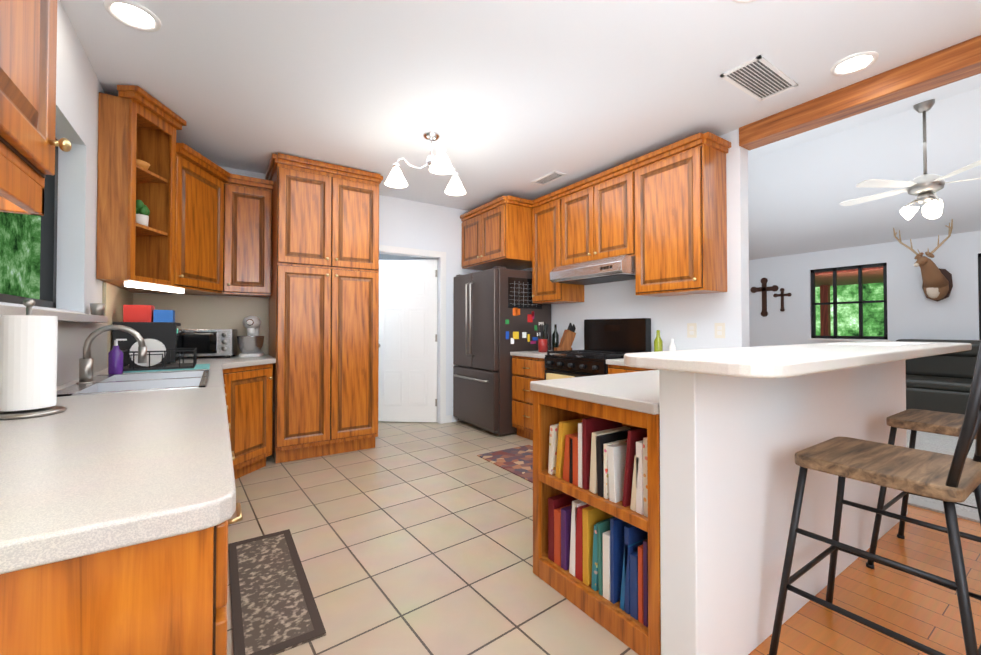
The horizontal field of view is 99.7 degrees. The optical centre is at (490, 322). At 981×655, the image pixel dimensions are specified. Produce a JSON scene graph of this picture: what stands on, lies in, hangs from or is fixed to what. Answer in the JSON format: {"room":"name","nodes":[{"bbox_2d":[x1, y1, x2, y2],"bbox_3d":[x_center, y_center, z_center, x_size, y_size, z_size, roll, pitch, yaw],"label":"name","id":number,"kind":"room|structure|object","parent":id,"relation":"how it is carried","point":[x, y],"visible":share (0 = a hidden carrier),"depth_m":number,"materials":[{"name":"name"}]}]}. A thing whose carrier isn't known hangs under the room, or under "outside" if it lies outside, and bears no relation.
{"room":"kitchen","nodes":[
{"label":"kitchen","id":0,"kind":"room"},
{"bbox_2d":[0,0,103,313],"bbox_3d":[-1.057,-0.165,0.328,0.160,2.700,7.770,1,-1,-33],"label":"wall","id":1,"kind":"structure","parent":0,"point":[79,287],"depth_m":2.28,"materials":[{"name":"white paint"}]},
{"bbox_2d":[0,137,57,307],"bbox_3d":[-1.909,-0.533,1.527,0.050,0.930,1.700,1,-1,-33],"label":"window","id":2,"kind":"structure","parent":1,"relation":"in","point":[48,261],"depth_m":2.20,"materials":[{"name":"brown metal"}]},
{"bbox_2d":[0,0,71,195],"bbox_3d":[-0.948,-0.837,0.621,0.327,1.092,0.476,1,-1,-33],"label":"upper cabinet","id":3,"kind":"object","parent":1,"relation":"attached to","point":[28,56],"depth_m":0.77,"materials":[{"name":"brown wood"}]},
{"bbox_2d":[104,105,179,288],"bbox_3d":[-2.476,-0.848,2.964,0.363,1.180,0.236,1,-1,-33],"label":"upper cabinet","id":4,"kind":"object","parent":1,"relation":"attached to","point":[173,217],"depth_m":2.80,"materials":[{"name":"brown wood"}]},
{"bbox_2d":[136,214,148,225],"bbox_3d":[-2.368,-0.681,2.799,0.090,0.080,0.090,1,-1,-33],"label":"pot","id":5,"kind":"object","parent":4,"relation":"on","point":[143,219],"depth_m":2.78,"materials":[{"name":"white ceramic"}]},
{"bbox_2d":[136,200,149,215],"bbox_3d":[-2.367,-0.770,2.801,0.098,0.105,0.099,1,-1,-33],"label":"plant","id":6,"kind":"object","parent":4,"relation":"on","point":[141,209],"depth_m":2.77,"materials":[{"name":"green plant"}]},
{"bbox_2d":[136,159,149,169],"bbox_3d":[-2.376,-1.048,2.774,0.150,0.052,0.150,1,-1,-33],"label":"bowl","id":7,"kind":"object","parent":4,"relation":"on","point":[144,165],"depth_m":2.75,"materials":[{"name":"orange wood"}]},
{"bbox_2d":[124,145,223,295],"bbox_3d":[-2.550,-0.758,3.342,0.647,1.010,0.862,1,-1,-33],"label":"upper cabinet","id":8,"kind":"object","parent":1,"relation":"attached to","point":[200,215],"depth_m":3.28,"materials":[{"name":"brown wood"}]},
{"bbox_2d":[224,170,227,288],"bbox_3d":[-2.308,-0.744,3.299,0.308,0.940,0.518,1,-1,-33],"label":"upper cabinet","id":9,"kind":"object","parent":1,"relation":"attached to","point":[225,172],"depth_m":3.62,"materials":[{"name":"brown wood"}]},
{"bbox_2d":[90,303,104,315],"bbox_3d":[-2.259,-0.072,2.379,0.066,0.070,0.064,1,-1,-33],"label":"cup","id":10,"kind":"object","parent":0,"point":[97,308],"visible":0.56,"depth_m":2.36,"materials":[{"name":"silver metal"}]},
{"bbox_2d":[143,166,482,423],"bbox_3d":[-1.403,-0.103,4.680,4.050,2.700,0.120,1,-1,-33],"label":"wall","id":11,"kind":"structure","parent":0,"point":[404,223],"depth_m":5.11,"materials":[{"name":"white paint"}]},
{"bbox_2d":[224,177,272,297],"bbox_3d":[-2.265,-0.751,3.850,0.388,1.010,0.327,1,-1,-33],"label":"upper cabinet","id":12,"kind":"object","parent":11,"relation":"attached to","point":[249,202],"depth_m":3.72,"materials":[{"name":"brown wood"}]},
{"bbox_2d":[378,260,437,421],"bbox_3d":[-1.060,0.232,5.177,0.654,2.020,0.518,1,-1,-33],"label":"door leaf","id":13,"kind":"structure","parent":11,"relation":"in","point":[408,323],"depth_m":5.16,"materials":[{"name":"white"}]},
{"bbox_2d":[379,245,445,423],"bbox_3d":[-0.960,0.187,4.884,0.970,2.125,0.015,1,-1,-33],"label":"door frame","id":14,"kind":"structure","parent":11,"relation":"attached to","point":[411,251],"depth_m":5.11,"materials":[{"name":"white wood"}]},
{"bbox_2d":[446,415,451,422],"bbox_3d":[3.656,1.198,4.450,6.287,0.090,9.500,1,-1,-33],"label":"baseboard","id":15,"kind":"structure","parent":11,"relation":"attached to","point":[448,418],"depth_m":5.16,"materials":[{"name":"white wood"}]},
{"bbox_2d":[379,254,435,259],"bbox_3d":[-2.488,-0.082,6.181,4.210,2.700,0.120,1,-1,-33],"label":"wall","id":16,"kind":"structure","parent":0,"point":[388,257],"depth_m":6.75,"materials":[{"name":"white paint"}]},
{"bbox_2d":[227,421,637,654],"bbox_3d":[0.158,1.241,2.145,4.210,0.060,9.740,1,-1,-33],"label":"floor","id":17,"kind":"structure","parent":0,"point":[412,538],"depth_m":2.25,"materials":[{"name":"beige tile"}]},
{"bbox_2d":[0,282,275,654],"bbox_3d":[-1.560,0.473,2.177,1.037,1.476,3.867,1,-1,-33],"label":"base cabinet","id":18,"kind":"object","parent":17,"relation":"on","point":[119,505],"depth_m":0.68,"materials":[{"name":"laminate"}]},
{"bbox_2d":[0,299,66,419],"bbox_3d":[-1.393,0.103,1.247,0.166,0.348,0.166,1,-1,-33],"label":"paper towel holder","id":19,"kind":"object","parent":18,"relation":"on","point":[28,364],"visible":1,"depth_m":1.21,"materials":[{"name":"white paper"}]},
{"bbox_2d":[76,325,146,383],"bbox_3d":[-1.819,0.149,2.003,0.249,0.271,0.137,1,-1,-33],"label":"faucet","id":20,"kind":"object","parent":18,"relation":"on","point":[85,363],"depth_m":1.94,"materials":[{"name":"silver metal"}]},
{"bbox_2d":[108,339,126,374],"bbox_3d":[-2.104,0.193,2.334,0.077,0.198,0.064,1,-1,-33],"label":"soap bottle","id":21,"kind":"object","parent":18,"relation":"on","point":[115,359],"visible":0.98,"depth_m":2.31,"materials":[{"name":"purple plastic"}]},
{"bbox_2d":[112,305,181,363],"bbox_3d":[-2.542,0.093,3.095,0.348,0.420,0.510,1,-1,-33],"label":"microwave","id":22,"kind":"object","parent":18,"relation":"on","point":[150,322],"visible":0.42,"depth_m":2.91,"materials":[{"name":"black"}]},
{"bbox_2d":[123,364,209,372],"bbox_3d":[-2.076,0.294,2.650,0.460,0.006,0.380,1,-1,-33],"label":"drying mat","id":23,"kind":"object","parent":18,"relation":"on","point":[201,366],"visible":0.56,"depth_m":2.55,"materials":[{"name":"teal"}]},
{"bbox_2d":[122,339,196,370],"bbox_3d":[-2.096,0.196,2.626,0.368,0.185,0.329,1,-1,-33],"label":"dish rack","id":24,"kind":"object","parent":23,"relation":"on","point":[156,352],"visible":0.9,"depth_m":2.55,"materials":[{"name":"black metal"}]},
{"bbox_2d":[180,329,237,358],"bbox_3d":[-2.469,0.186,3.614,0.400,0.250,0.342,0,-1,-23],"label":"toaster oven","id":25,"kind":"object","parent":18,"relation":"on","point":[213,342],"visible":0.85,"depth_m":3.51,"materials":[{"name":"silver metal"}]},
{"bbox_2d":[237,316,263,356],"bbox_3d":[-2.204,0.126,3.805,0.232,0.374,0.346,1,-1,-33],"label":"stand mixer","id":26,"kind":"object","parent":18,"relation":"on","point":[250,344],"visible":1,"depth_m":3.70,"materials":[{"name":"white plastic"}]},
{"bbox_2d":[237,336,263,352],"bbox_3d":[-2.174,0.203,3.751,0.223,0.155,0.223,1,-1,-33],"label":"bowl","id":27,"kind":"object","parent":26,"relation":"on","point":[247,344],"depth_m":3.67,"materials":[{"name":"silver metal"}]},
{"bbox_2d":[228,529,325,654],"bbox_3d":[-1.026,1.202,1.916,0.300,0.010,0.980,1,-1,-33],"label":"mat","id":28,"kind":"object","parent":17,"relation":"on","point":[274,609],"visible":0.92,"depth_m":1.79,"materials":[{"name":"brown"}]},
{"bbox_2d":[265,153,382,462],"bbox_3d":[-1.628,-0.105,4.050,0.978,2.685,0.679,1,-1,-33],"label":"pantry","id":29,"kind":"object","parent":17,"relation":"on","point":[323,350],"visible":1,"depth_m":3.77,"materials":[{"name":"brown wood"}]},
{"bbox_2d":[453,266,550,435],"bbox_3d":[0.100,0.327,5.022,0.877,1.850,0.933,1,-1,-33],"label":"fridge","id":30,"kind":"object","parent":17,"relation":"on","point":[499,315],"visible":0.85,"depth_m":4.64,"materials":[{"name":"black metal"}]},
{"bbox_2d":[477,445,532,482],"bbox_3d":[0.352,1.227,3.650,0.610,0.010,0.800,1,-1,-33],"label":"area rug","id":31,"kind":"object","parent":17,"relation":"on","point":[517,461],"visible":0.64,"depth_m":3.68,"materials":[{"name":"brown fabric"}]},
{"bbox_2d":[510,350,554,434],"bbox_3d":[0.626,0.785,4.458,0.644,0.918,0.572,1,-1,-33],"label":"countertop","id":32,"kind":"structure","parent":17,"relation":"on","point":[524,363],"depth_m":4.40,"materials":[{"name":"laminate"}]},
{"bbox_2d":[537,324,548,351],"bbox_3d":[0.568,0.172,4.481,0.122,0.301,0.123,1,-1,-33],"label":"utensil crock","id":33,"kind":"object","parent":32,"relation":"on","point":[542,345],"visible":0.98,"depth_m":4.44,"materials":[{"name":"red ceramic"}]},
{"bbox_2d":[543,323,548,349],"bbox_3d":[0.611,0.170,4.626,0.074,0.310,0.074,1,-1,-33],"label":"wine bottle","id":34,"kind":"object","parent":32,"relation":"on","point":[544,331],"visible":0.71,"depth_m":4.62,"materials":[{"name":"black glass"}]},
{"bbox_2d":[552,324,558,350],"bbox_3d":[0.728,0.175,4.631,0.074,0.300,0.074,1,-1,-33],"label":"wine bottle","id":35,"kind":"object","parent":32,"relation":"on","point":[555,338],"visible":0.77,"depth_m":4.61,"materials":[{"name":"black"}]},
{"bbox_2d":[554,323,575,350],"bbox_3d":[0.806,0.164,4.429,0.231,0.316,0.090,0,-1,-13],"label":"knife block","id":36,"kind":"object","parent":32,"relation":"on","point":[567,338],"visible":0.96,"depth_m":4.39,"materials":[{"name":"brown wood"}]},
{"bbox_2d":[518,367,660,654],"bbox_3d":[1.221,0.753,2.282,2.046,0.920,0.720,1,-1,-33],"label":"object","id":37,"kind":"structure","parent":17,"relation":"on","point":[596,497],"depth_m":1.72,"materials":[{"name":"laminate"}]},
{"bbox_2d":[548,424,558,474],"bbox_3d":[0.354,0.602,1.995,0.171,0.232,0.037,1,-1,-33],"label":"book","id":38,"kind":"object","parent":37,"relation":"on","point":[553,438],"depth_m":1.95,"materials":[{"name":"white paper"}]},
{"bbox_2d":[548,493,576,561],"bbox_3d":[0.362,0.975,1.994,0.189,0.286,0.037,1,-1,-33],"label":"book","id":39,"kind":"object","parent":37,"relation":"on","point":[557,502],"depth_m":1.94,"materials":[{"name":"red paper"}]},
{"bbox_2d":[554,504,571,566],"bbox_3d":[0.397,0.994,1.965,0.216,0.246,0.041,1,-1,-33],"label":"book","id":40,"kind":"object","parent":37,"relation":"on","point":[558,512],"depth_m":1.90,"materials":[{"name":"orange paper"}]},
{"bbox_2d":[561,505,571,569],"bbox_3d":[0.402,0.983,1.921,0.177,0.266,0.031,1,-1,-33],"label":"book","id":41,"kind":"object","parent":37,"relation":"on","point":[566,512],"depth_m":1.87,"materials":[{"name":"purple paper"}]},
{"bbox_2d":[563,433,577,481],"bbox_3d":[0.424,0.612,1.909,0.194,0.208,0.060,1,-1,-33],"label":"book","id":42,"kind":"object","parent":37,"relation":"on","point":[568,438],"depth_m":1.85,"materials":[{"name":"orange paper"}]},
{"bbox_2d":[555,417,586,477],"bbox_3d":[0.390,0.588,1.950,0.183,0.258,0.051,1,-1,-33],"label":"book","id":43,"kind":"object","parent":37,"relation":"on","point":[564,428],"depth_m":1.90,"materials":[{"name":"yellow paper"}]},
{"bbox_2d":[569,438,572,483],"bbox_3d":[0.445,0.615,1.896,0.214,0.202,0.016,1,-1,-33],"label":"book","id":44,"kind":"object","parent":37,"relation":"on","point":[570,439],"depth_m":1.84,"materials":[{"name":"black paper"}]},
{"bbox_2d":[572,435,577,485],"bbox_3d":[0.444,0.610,1.864,0.177,0.211,0.030,1,-1,-33],"label":"book","id":45,"kind":"object","parent":37,"relation":"on","point":[574,438],"depth_m":1.82,"materials":[{"name":"orange paper"}]},
{"bbox_2d":[569,499,586,576],"bbox_3d":[0.440,0.953,1.870,0.183,0.325,0.054,1,-1,-33],"label":"book","id":46,"kind":"object","parent":37,"relation":"on","point":[575,541],"depth_m":1.81,"materials":[{"name":"white paper"}]},
{"bbox_2d":[578,422,581,487],"bbox_3d":[0.471,0.578,1.847,0.203,0.276,0.021,1,-1,-33],"label":"book","id":47,"kind":"object","parent":37,"relation":"on","point":[579,424],"depth_m":1.79,"materials":[{"name":"white paper"}]},
{"bbox_2d":[575,504,590,581],"bbox_3d":[0.459,0.961,1.844,0.186,0.310,0.039,1,-1,-33],"label":"book","id":48,"kind":"object","parent":37,"relation":"on","point":[579,508],"depth_m":1.79,"materials":[{"name":"red paper"}]},
{"bbox_2d":[541,404,647,631],"bbox_3d":[0.526,0.766,1.803,0.280,0.880,0.686,1,-1,-33],"label":"bookcase","id":49,"kind":"object","parent":37,"relation":"attached to","point":[603,554],"depth_m":1.72,"materials":[{"name":"brown wood"}]},
{"bbox_2d":[591,524,598,590],"bbox_3d":[0.529,0.979,1.779,0.232,0.271,0.040,1,-1,-33],"label":"book","id":50,"kind":"object","parent":37,"relation":"on","point":[595,562],"depth_m":1.71,"materials":[{"name":"teal paper"}]},
{"bbox_2d":[582,506,613,585],"bbox_3d":[0.478,0.957,1.811,0.182,0.315,0.030,1,-1,-33],"label":"book","id":51,"kind":"object","parent":37,"relation":"on","point":[591,515],"depth_m":1.76,"materials":[{"name":"yellow paper"}]},
{"bbox_2d":[582,417,621,489],"bbox_3d":[0.498,0.565,1.834,0.235,0.300,0.022,1,-1,-33],"label":"book","id":52,"kind":"object","parent":37,"relation":"on","point":[591,424],"depth_m":1.77,"materials":[{"name":"red paper"}]},
{"bbox_2d":[596,517,613,595],"bbox_3d":[0.521,0.973,1.748,0.186,0.284,0.030,1,-1,-33],"label":"book","id":53,"kind":"object","parent":37,"relation":"on","point":[602,527],"depth_m":1.70,"materials":[{"name":"teal paper"}]},
{"bbox_2d":[603,530,609,600],"bbox_3d":[0.543,0.986,1.718,0.189,0.256,0.036,1,-1,-33],"label":"book","id":54,"kind":"object","parent":37,"relation":"on","point":[606,533],"depth_m":1.66,"materials":[{"name":"white paper"}]},
{"bbox_2d":[589,426,630,493],"bbox_3d":[0.517,0.589,1.785,0.213,0.251,0.047,1,-1,-33],"label":"book","id":55,"kind":"object","parent":37,"relation":"on","point":[598,435],"depth_m":1.73,"materials":[{"name":"beige paper"}]},
{"bbox_2d":[596,429,632,496],"bbox_3d":[0.539,0.593,1.762,0.225,0.245,0.039,1,-1,-33],"label":"book","id":56,"kind":"object","parent":37,"relation":"on","point":[608,436],"depth_m":1.70,"materials":[{"name":"black paper"}]},
{"bbox_2d":[603,439,626,498],"bbox_3d":[0.540,0.604,1.725,0.186,0.219,0.016,1,-1,-33],"label":"book","id":57,"kind":"object","parent":37,"relation":"on","point":[607,443],"depth_m":1.67,"materials":[{"name":"white paper"}]},
{"bbox_2d":[607,442,626,502],"bbox_3d":[0.551,0.606,1.694,0.171,0.217,0.042,1,-1,-33],"label":"book","id":58,"kind":"object","parent":37,"relation":"on","point":[616,451],"depth_m":1.65,"materials":[{"name":"white paper"}]},
{"bbox_2d":[610,517,628,603],"bbox_3d":[0.558,0.949,1.692,0.184,0.329,0.017,1,-1,-33],"label":"book","id":59,"kind":"object","parent":37,"relation":"on","point":[617,525],"depth_m":1.65,"materials":[{"name":"blue paper"}]},
{"bbox_2d":[620,537,647,610],"bbox_3d":[0.608,0.981,1.653,0.226,0.264,0.046,1,-1,-33],"label":"book","id":60,"kind":"object","parent":37,"relation":"on","point":[630,546],"depth_m":1.58,"materials":[{"name":"blue paper"}]},
{"bbox_2d":[630,550,637,619],"bbox_3d":[0.619,0.996,1.610,0.197,0.233,0.032,1,-1,-33],"label":"book","id":61,"kind":"object","parent":37,"relation":"on","point":[633,553],"depth_m":1.55,"materials":[{"name":"blue paper"}]},
{"bbox_2d":[630,455,637,510],"bbox_3d":[0.634,0.607,1.615,0.223,0.210,0.043,1,-1,-33],"label":"book","id":62,"kind":"object","parent":37,"relation":"on","point":[633,458],"depth_m":1.56,"materials":[{"name":"beige paper"}]},
{"bbox_2d":[622,428,646,506],"bbox_3d":[0.618,0.564,1.650,0.233,0.298,0.044,1,-1,-33],"label":"book","id":63,"kind":"object","parent":37,"relation":"on","point":[634,435],"depth_m":1.59,"materials":[{"name":"red paper"}]},
{"bbox_2d":[624,524,647,613],"bbox_3d":[0.613,0.949,1.643,0.222,0.327,0.022,1,-1,-33],"label":"book","id":64,"kind":"object","parent":37,"relation":"on","point":[634,537],"depth_m":1.58,"materials":[{"name":"blue paper"}]},
{"bbox_2d":[636,440,643,514],"bbox_3d":[0.644,0.581,1.600,0.222,0.263,0.028,1,-1,-33],"label":"book","id":65,"kind":"object","parent":37,"relation":"on","point":[639,444],"depth_m":1.54,"materials":[{"name":"white paper"}]},
{"bbox_2d":[638,544,643,623],"bbox_3d":[0.651,0.974,1.596,0.234,0.276,0.019,1,-1,-33],"label":"book","id":66,"kind":"object","parent":37,"relation":"on","point":[640,548],"depth_m":1.53,"materials":[{"name":"orange paper"}]},
{"bbox_2d":[643,539,647,626],"bbox_3d":[0.641,0.958,1.563,0.182,0.308,0.016,1,-1,-33],"label":"book","id":67,"kind":"object","parent":37,"relation":"on","point":[645,543],"depth_m":1.51,"materials":[{"name":"purple paper"}]},
{"bbox_2d":[643,437,647,516],"bbox_3d":[0.645,0.569,1.563,0.182,0.286,0.027,1,-1,-33],"label":"book","id":68,"kind":"object","parent":37,"relation":"on","point":[645,488],"depth_m":1.52,"materials":[{"name":"white paper"}]},
{"bbox_2d":[545,318,650,379],"bbox_3d":[0.966,0.600,3.884,0.697,1.270,0.756,1,-1,-33],"label":"range","id":69,"kind":"object","parent":17,"relation":"on","point":[605,340],"visible":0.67,"depth_m":3.87,"materials":[{"name":"black metal"}]},
{"bbox_2d":[546,373,574,379],"bbox_3d":[0.636,0.608,3.786,0.037,0.252,0.340,1,-1,-33],"label":"towel","id":70,"kind":"object","parent":69,"relation":"hanging from","point":[549,376],"depth_m":3.81,"materials":[{"name":"yellow fabric"}]},
{"bbox_2d":[606,358,629,369],"bbox_3d":[1.409,0.767,3.277,0.636,0.920,0.734,1,-1,-33],"label":"countertop","id":71,"kind":"structure","parent":17,"relation":"on","point":[613,364],"depth_m":3.35,"materials":[{"name":"laminate"}]},
{"bbox_2d":[654,330,662,351],"bbox_3d":[1.449,0.190,3.573,0.070,0.240,0.070,1,-1,-33],"label":"oil bottle","id":72,"kind":"object","parent":71,"relation":"on","point":[658,344],"visible":0.75,"depth_m":3.55,"materials":[{"name":"yellow"}]},
{"bbox_2d":[669,339,675,350],"bbox_3d":[1.532,0.224,3.483,0.056,0.170,0.056,1,-1,-33],"label":"dish soap bottle","id":73,"kind":"object","parent":71,"relation":"on","point":[672,346],"visible":0.62,"depth_m":3.47,"materials":[{"name":"white plastic"}]},
{"bbox_2d":[60,0,980,210],"bbox_3d":[0.158,-1.539,2.184,4.210,0.100,9.740,1,-1,-33],"label":"ceiling","id":74,"kind":"structure","parent":0,"point":[515,98],"depth_m":2.44,"materials":[{"name":"white paint"}]},
{"bbox_2d":[104,0,160,31],"bbox_3d":[-1.730,-1.485,2.005,0.210,0.011,0.210,1,-1,-33],"label":"recessed light","id":75,"kind":"object","parent":74,"relation":"in","point":[132,14],"visible":1,"depth_m":2.00,"materials":[{"name":"white"}]},
{"bbox_2d":[385,132,465,195],"bbox_3d":[-0.419,-1.286,3.239,0.670,0.375,0.648,1,-1,-33],"label":"chandelier","id":76,"kind":"object","parent":74,"relation":"hanging from","point":[439,163],"visible":1,"depth_m":3.25,"materials":[{"name":"white glass"}]},
{"bbox_2d":[531,171,566,185],"bbox_3d":[0.589,-1.454,4.192,0.160,0.011,0.360,1,-1,-33],"label":"ceiling vent","id":77,"kind":"object","parent":74,"relation":"in","point":[549,178],"visible":1,"depth_m":4.17,"materials":[{"name":"white metal"}]},
{"bbox_2d":[732,0,756,2],"bbox_3d":[1.170,-1.488,1.820,0.210,0.011,0.210,1,-1,-33],"label":"recessed light","id":78,"kind":"object","parent":74,"relation":"in","point":[742,1],"visible":0.86,"depth_m":1.91,"materials":[{"name":"white"}]},
{"bbox_2d":[720,55,798,101],"bbox_3d":[1.648,-1.477,2.531,0.500,0.011,0.220,1,-1,-33],"label":"ceiling vent","id":79,"kind":"object","parent":74,"relation":"in","point":[759,78],"visible":0.96,"depth_m":2.52,"materials":[{"name":"white metal"}]},
{"bbox_2d":[830,51,878,75],"bbox_3d":[2.086,-1.480,2.376,0.210,0.011,0.210,1,-1,-33],"label":"recessed light","id":80,"kind":"object","parent":74,"relation":"in","point":[854,63],"visible":0.98,"depth_m":2.37,"materials":[{"name":"white"}]},
{"bbox_2d":[523,129,749,351],"bbox_3d":[1.109,-0.107,4.438,0.120,2.700,3.050,1,-1,-33],"label":"wall","id":81,"kind":"structure","parent":0,"point":[671,317],"depth_m":3.39,"materials":[{"name":"white paint"}]},
{"bbox_2d":[550,255,634,284],"bbox_3d":[1.052,-0.480,3.956,0.505,0.160,0.892,1,-1,-33],"label":"range hood","id":82,"kind":"object","parent":81,"relation":"attached to","point":[613,269],"visible":0.88,"depth_m":3.76,"materials":[{"name":"silver metal"}]},
{"bbox_2d":[460,132,730,303],"bbox_3d":[0.729,-0.797,4.231,0.749,1.155,2.987,1,-1,-33],"label":"upper cabinet","id":83,"kind":"object","parent":81,"relation":"attached to","point":[660,214],"visible":0.98,"depth_m":3.55,"materials":[{"name":"brown wood"}]},
{"bbox_2d":[687,323,696,337],"bbox_3d":[1.678,0.069,3.450,0.008,0.120,0.080,1,-1,-33],"label":"outlet","id":84,"kind":"object","parent":81,"relation":"attached to","point":[692,330],"depth_m":3.45,"materials":[{"name":"white plastic"}]},
{"bbox_2d":[714,323,724,337],"bbox_3d":[1.805,0.067,3.258,0.008,0.120,0.080,1,-1,-33],"label":"outlet","id":85,"kind":"object","parent":81,"relation":"attached to","point":[719,327],"depth_m":3.26,"materials":[{"name":"white plastic"}]},
{"bbox_2d":[659,360,907,654],"bbox_3d":[1.612,0.684,2.027,2.380,1.050,0.130,1,-1,-33],"label":"wall","id":86,"kind":"structure","parent":0,"point":[730,446],"depth_m":1.51,"materials":[{"name":"white paint"}]},
{"bbox_2d":[624,341,971,377],"bbox_3d":[1.638,0.136,1.932,2.610,0.040,0.490,1,-1,-33],"label":"bar","id":87,"kind":"object","parent":86,"relation":"on","point":[781,361],"visible":0.98,"depth_m":1.33,"materials":[{"name":"stone"}]},
{"bbox_2d":[827,342,934,345],"bbox_3d":[2.157,0.118,2.280,0.600,0.004,0.300,1,-1,-33],"label":"papers","id":88,"kind":"object","parent":87,"relation":"on","point":[888,343],"visible":1,"depth_m":2.24,"materials":[{"name":"white paper"}]},
{"bbox_2d":[739,35,980,149],"bbox_3d":[3.214,-1.432,1.262,0.160,0.140,4.600,1,-1,-33],"label":"header beam","id":89,"kind":"structure","parent":0,"point":[953,63],"depth_m":2.52,"materials":[{"name":"brown wood"}]},
{"bbox_2d":[748,505,980,654],"bbox_3d":[3.202,1.269,4.150,7.620,0.060,9.740,1,-1,-33],"label":"floor","id":90,"kind":"structure","parent":0,"point":[920,610],"depth_m":1.77,"materials":[{"name":"brown wood"}]},
{"bbox_2d":[767,341,980,654],"bbox_3d":[1.363,0.590,1.389,0.550,1.219,0.575,1,-1,-33],"label":"stool","id":91,"kind":"object","parent":90,"relation":"on","point":[949,481],"visible":1,"depth_m":1.32,"materials":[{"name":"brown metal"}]},
{"bbox_2d":[866,409,980,568],"bbox_3d":[2.240,0.598,1.967,0.550,1.219,0.575,1,-1,-33],"label":"stool","id":92,"kind":"object","parent":90,"relation":"on","point":[914,421],"visible":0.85,"depth_m":2.03,"materials":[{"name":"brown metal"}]},
{"bbox_2d":[896,339,980,414],"bbox_3d":[6.470,0.738,4.742,1.120,1.020,3.280,1,-1,-33],"label":"sofa","id":93,"kind":"object","parent":90,"relation":"on","point":[941,383],"visible":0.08,"depth_m":5.34,"materials":[{"name":"grey leather"}]},
{"bbox_2d":[906,429,979,522],"bbox_3d":[3.172,1.247,5.269,3.400,0.015,5.000,1,-1,-33],"label":"living room rug","id":94,"kind":"object","parent":90,"relation":"on","point":[937,443],"depth_m":3.82,"materials":[{"name":"grey carpet"}]},
{"bbox_2d":[748,73,980,259],"bbox_3d":[4.150,-1.717,4.817,5.350,0.990,9.740,1,-1,-33],"label":"ceiling","id":95,"kind":"structure","parent":0,"point":[801,186],"depth_m":5.20,"materials":[{"name":"white paint"}]},
{"bbox_2d":[839,99,980,219],"bbox_3d":[4.035,-1.505,3.868,1.261,1.090,1.268,1,-1,-33],"label":"ceiling fan","id":96,"kind":"object","parent":95,"relation":"hanging from","point":[925,187],"visible":0.98,"depth_m":3.80,"materials":[{"name":"silver metal"}]},
{"bbox_2d":[749,231,980,346],"bbox_3d":[6.333,-0.031,6.232,0.120,2.600,9.500,1,-1,-33],"label":"wall","id":97,"kind":"structure","parent":0,"point":[913,312],"depth_m":6.34,"materials":[{"name":"white paint"}]},
{"bbox_2d":[750,278,778,316],"bbox_3d":[5.187,-0.474,7.842,0.024,0.735,0.481,1,-1,-33],"label":"cross","id":98,"kind":"object","parent":97,"relation":"attached to","point":[764,288],"visible":0.94,"depth_m":7.83,"materials":[{"name":"brown wood"}]},
{"bbox_2d":[773,288,791,310],"bbox_3d":[5.352,-0.409,7.591,0.024,0.427,0.290,1,-1,-33],"label":"cross","id":99,"kind":"object","parent":97,"relation":"attached to","point":[782,294],"visible":1,"depth_m":7.58,"materials":[{"name":"brown wood"}]},
{"bbox_2d":[808,338,889,340],"bbox_3d":[6.402,0.280,5.985,0.027,0.030,3.040,1,-1,-33],"label":"trim","id":100,"kind":"structure","parent":97,"relation":"attached to","point":[847,339],"depth_m":6.78,"materials":[{"name":"white"}]},
{"bbox_2d":[811,263,887,339],"bbox_3d":[5.925,-0.322,6.865,0.050,1.200,1.000,1,-1,-33],"label":"living room window","id":101,"kind":"structure","parent":97,"relation":"in","point":[835,303],"depth_m":6.82,"materials":[{"name":"black metal"}]},
{"bbox_2d":[893,219,952,301],"bbox_3d":[6.185,-0.857,5.882,0.545,1.121,0.588,1,-1,-33],"label":"deer","id":102,"kind":"object","parent":97,"relation":"attached to","point":[937,285],"visible":0.94,"depth_m":5.82},
{"bbox_2d":[978,253,980,339],"bbox_3d":[6.998,-0.345,5.237,0.050,1.200,1.060,1,-1,-33],"label":"living room window","id":103,"kind":"structure","parent":97,"relation":"in","point":[979,265],"depth_m":5.66,"materials":[{"name":"black"}]},
{"bbox_3d":[2.138,1.559,3.744,24.000,0.050,20.000,1,-1,-33],"label":"ground","id":104,"kind":"structure","parent":0,"visible":0},
{"bbox_2d":[0,212,40,299],"bbox_3d":[-4.403,-0.776,3.072,2.300,6.000,14.020,1,-1,-33],"label":"foliage","id":105,"kind":"object","parent":104,"relation":"on","point":[20,238],"visible":0.1,"depth_m":7.81,"materials":[{"name":"green plant"}]},
{"bbox_2d":[815,267,882,335],"bbox_3d":[7.511,0.270,7.004,2.660,2.420,9.500,1,-1,-33],"label":"porch","id":106,"kind":"object","parent":104,"relation":"on","point":[824,281],"visible":0.11,"depth_m":8.36,"materials":[{"name":"brown wood"}]},
{"label":"outside","id":107,"kind":"structure","parent":0,"visible":0},
{"bbox_2d":[815,283,883,335],"bbox_3d":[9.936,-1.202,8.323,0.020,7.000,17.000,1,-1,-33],"label":"foliage","id":108,"kind":"object","parent":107,"point":[848,319],"depth_m":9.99,"materials":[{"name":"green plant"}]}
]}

